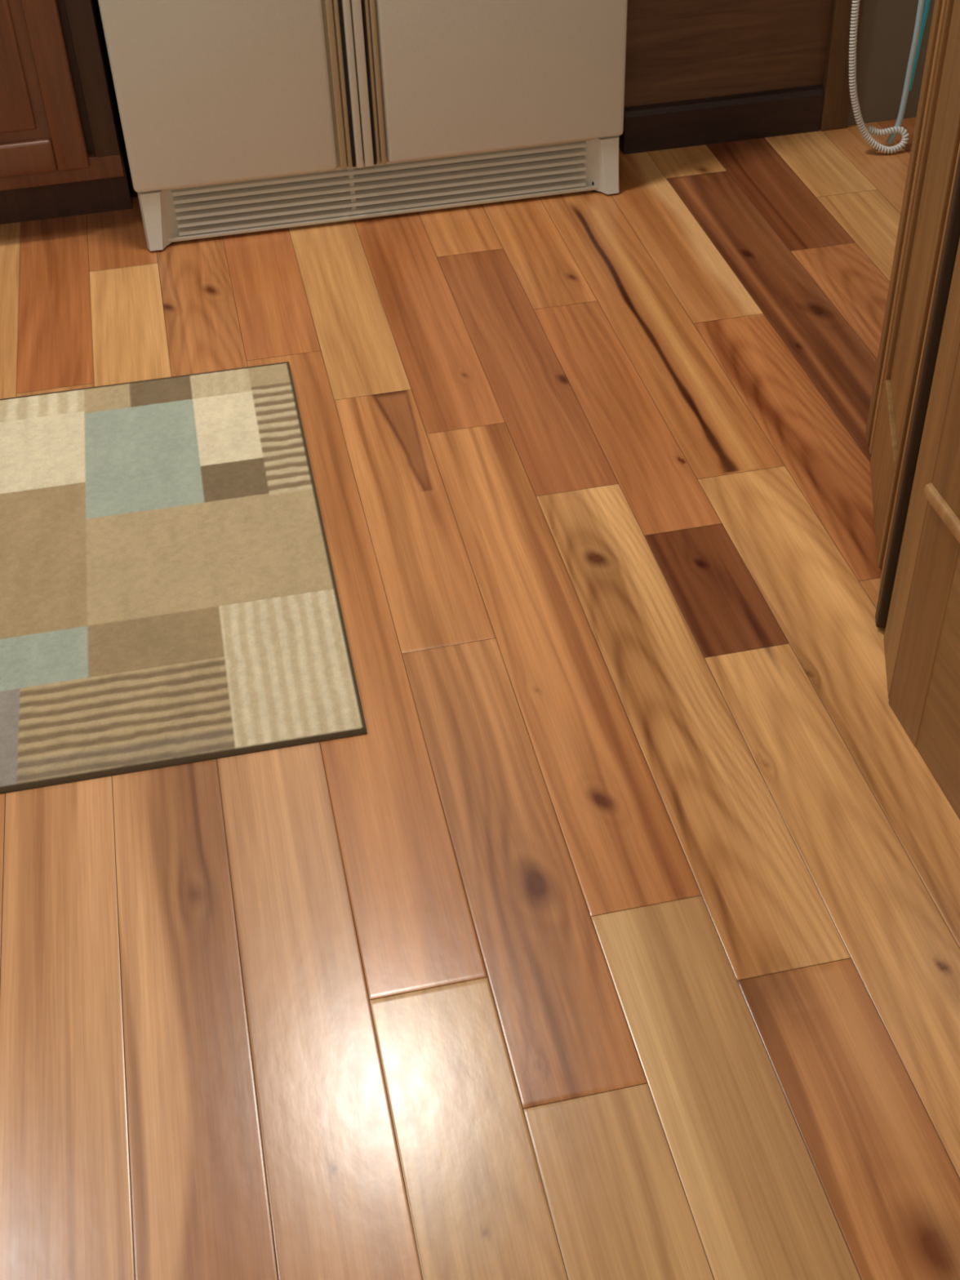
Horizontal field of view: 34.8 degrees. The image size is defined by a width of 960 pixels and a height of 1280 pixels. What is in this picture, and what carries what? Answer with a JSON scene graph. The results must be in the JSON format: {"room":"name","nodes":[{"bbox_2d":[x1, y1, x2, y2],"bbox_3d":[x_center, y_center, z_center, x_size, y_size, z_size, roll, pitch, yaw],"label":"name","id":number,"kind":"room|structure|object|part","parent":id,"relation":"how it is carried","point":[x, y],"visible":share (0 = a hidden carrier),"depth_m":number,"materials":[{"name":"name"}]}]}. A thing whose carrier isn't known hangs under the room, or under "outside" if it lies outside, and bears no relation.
{"room":"kitchen","nodes":[
{"label":"kitchen","id":0,"kind":"room"},
{"bbox_2d":[0,117,959,1279],"bbox_3d":[-0.192,0.608,1.214,3.474,0.001,4.499,-9,42,-8],"label":"floor","id":1,"kind":"structure","parent":0,"point":[761,1209],"depth_m":1.67,"materials":[{"name":"brown wood"}]},
{"bbox_2d":[0,0,132,224],"bbox_3d":[-1.547,-1.173,2.613,1.715,0.920,0.745,-9,42,-8],"label":"base cabinet","id":2,"kind":"object","parent":1,"relation":"on","point":[63,151],"visible":0.98,"depth_m":2.62,"materials":[{"name":"brown wood"}]},
{"bbox_3d":[-0.904,-1.006,2.468,0.338,0.480,0.009,-9,42,-8],"label":"door panel","id":3,"kind":"part","parent":2,"relation":"part of","materials":[{"name":"brown wood"}]},
{"bbox_3d":[-0.896,-0.814,2.630,0.328,0.057,0.019,-9,42,-8],"label":"door rail","id":4,"kind":"part","parent":2,"relation":"part of","materials":[{"name":"brown wood"}]},
{"bbox_3d":[-1.459,-0.706,2.591,1.692,0.040,0.020,-9,42,-8],"label":"frame","id":5,"kind":"part","parent":2,"relation":"part of","materials":[{"name":"brown wood"}]},
{"bbox_2d":[0,361,367,794],"bbox_3d":[-0.828,-0.068,2.008,1.260,0.008,0.856,-9,42,-8],"label":"area rug","id":6,"kind":"object","parent":1,"relation":"on","point":[169,597],"visible":1,"depth_m":1.99,"materials":[{"name":"fabric"}]},
{"bbox_2d":[97,0,627,251],"bbox_3d":[-0.268,-1.650,2.472,0.874,1.745,0.760,-9,42,-8],"label":"refrigerator","id":7,"kind":"object","parent":1,"relation":"on","point":[237,117],"visible":1,"depth_m":2.63,"materials":[{"name":"metal"}]},
{"bbox_3d":[-0.452,-1.431,2.149,0.355,1.638,0.065,-9,42,-8],"label":"freezer door","id":8,"kind":"part","parent":7,"relation":"part of","materials":[{"name":"metal"}]},
{"bbox_3d":[-0.230,-0.809,2.752,0.009,0.090,0.026,-9,42,-8],"label":"post","id":9,"kind":"part","parent":7,"relation":"part of","materials":[{"name":"plastic"}]},
{"bbox_3d":[-0.173,-0.854,2.728,0.790,0.008,0.028,-9,42,-8],"label":"grille rail","id":10,"kind":"part","parent":7,"relation":"part of","materials":[{"name":"plastic"}]},
{"bbox_3d":[-0.169,-0.778,2.782,0.800,0.008,0.026,-9,42,-8],"label":"grille rail","id":11,"kind":"part","parent":7,"relation":"part of","materials":[{"name":"plastic"}]},
{"bbox_3d":[0.018,-1.508,2.216,0.431,1.638,0.065,-9,42,-8],"label":"fresh food door","id":12,"kind":"part","parent":7,"relation":"part of","materials":[{"name":"metal"}]},
{"bbox_2d":[883,238,959,819],"bbox_3d":[0.868,-0.323,0.634,0.585,2.100,1.587,-9,42,-8],"label":"pantry cabinet","id":13,"kind":"object","parent":1,"relation":"on","point":[922,637],"visible":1,"depth_m":1.64,"materials":[{"name":"brown wood"}]},
{"bbox_3d":[0.625,0.315,1.046,0.021,0.016,1.483,-9,42,-8],"label":"ledge moulding","id":14,"kind":"part","parent":13,"relation":"part of","materials":[{"name":"brown wood"}]},
{"bbox_2d":[889,0,959,449],"bbox_3d":[0.514,-0.932,1.375,0.026,2.038,0.402,4,42,7],"label":"leaf","id":15,"kind":"object","parent":1,"relation":"on","point":[948,95],"visible":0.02,"depth_m":1.79,"materials":[{"name":"brown wood"}]},
{"bbox_2d":[870,379,897,559],"bbox_3d":[0.527,-0.223,1.999,0.008,0.148,0.202,4,42,7],"label":"rail","id":16,"kind":"object","parent":15,"relation":"attached to","point":[885,451],"visible":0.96,"depth_m":1.99,"materials":[{"name":"brown wood"}]},
{"bbox_2d":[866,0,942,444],"bbox_3d":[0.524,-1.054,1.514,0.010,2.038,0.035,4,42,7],"label":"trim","id":17,"kind":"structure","parent":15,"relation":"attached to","point":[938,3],"depth_m":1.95,"materials":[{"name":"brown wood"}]},
{"bbox_2d":[869,0,954,469],"bbox_3d":[0.514,-1.005,1.458,0.008,2.038,0.015,4,42,7],"label":"trim","id":18,"kind":"structure","parent":15,"relation":"attached to","point":[949,4],"depth_m":1.85,"materials":[{"name":"brown wood"}]},
{"bbox_2d":[875,154,959,627],"bbox_3d":[0.477,-0.790,1.220,0.039,2.046,0.023,4,42,7],"label":"seal","id":19,"kind":"object","parent":15,"relation":"attached to","point":[952,236],"visible":0.45,"depth_m":1.67,"materials":[{"name":"brown rubber"}]},
{"bbox_2d":[877,102,959,582],"bbox_3d":[0.483,-0.863,1.297,0.008,2.038,0.015,4,42,7],"label":"trim","id":20,"kind":"structure","parent":15,"relation":"attached to","point":[956,140],"depth_m":1.74,"materials":[{"name":"brown wood"}]},
{"bbox_2d":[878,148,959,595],"bbox_3d":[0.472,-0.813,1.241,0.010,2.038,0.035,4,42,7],"label":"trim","id":21,"kind":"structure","parent":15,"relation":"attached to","point":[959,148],"depth_m":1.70,"materials":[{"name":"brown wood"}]},
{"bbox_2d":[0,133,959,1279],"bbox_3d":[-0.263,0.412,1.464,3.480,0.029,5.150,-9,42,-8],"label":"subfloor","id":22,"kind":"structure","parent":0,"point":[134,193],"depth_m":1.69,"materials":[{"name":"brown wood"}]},
{"bbox_2d":[618,0,832,150],"bbox_3d":[0.546,-2.136,2.455,0.770,2.450,0.645,-9,42,-8],"label":"base cabinet","id":23,"kind":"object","parent":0,"point":[677,50],"depth_m":2.88,"materials":[{"name":"brown wood"}]},
{"bbox_2d":[621,84,823,154],"bbox_3d":[0.469,-1.005,2.962,0.398,0.086,0.017,-9,42,-8],"label":"baseboard","id":24,"kind":"structure","parent":23,"relation":"attached to","point":[794,110],"depth_m":2.95,"materials":[{"name":"brown wood"}]},
{"bbox_2d":[819,0,863,130],"bbox_3d":[0.659,-1.874,2.264,0.055,2.300,0.020,-9,42,-8],"label":"trim","id":25,"kind":"structure","parent":23,"relation":"attached to","point":[837,96],"depth_m":2.93,"materials":[{"name":"brown wood"}]},
{"bbox_2d":[848,0,930,154],"bbox_3d":[0.718,-1.536,2.463,0.179,1.523,0.141,-9,42,-8],"label":"cord","id":26,"kind":"object","parent":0,"point":[921,19],"visible":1,"depth_m":2.84,"materials":[{"name":"white plastic"}]},
{"bbox_3d":[0.765,-1.466,2.537,0.034,1.300,0.102,-9,42,-8],"label":"straight cord","id":27,"kind":"part","parent":26,"relation":"part of","materials":[{"name":"plastic"}]},
{"bbox_2d":[847,0,934,125],"bbox_3d":[0.840,-1.908,2.295,0.313,2.300,0.007,-9,42,-8],"label":"wall","id":28,"kind":"structure","parent":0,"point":[886,28],"depth_m":2.96,"materials":[{"name":"grey paint"}]}
]}

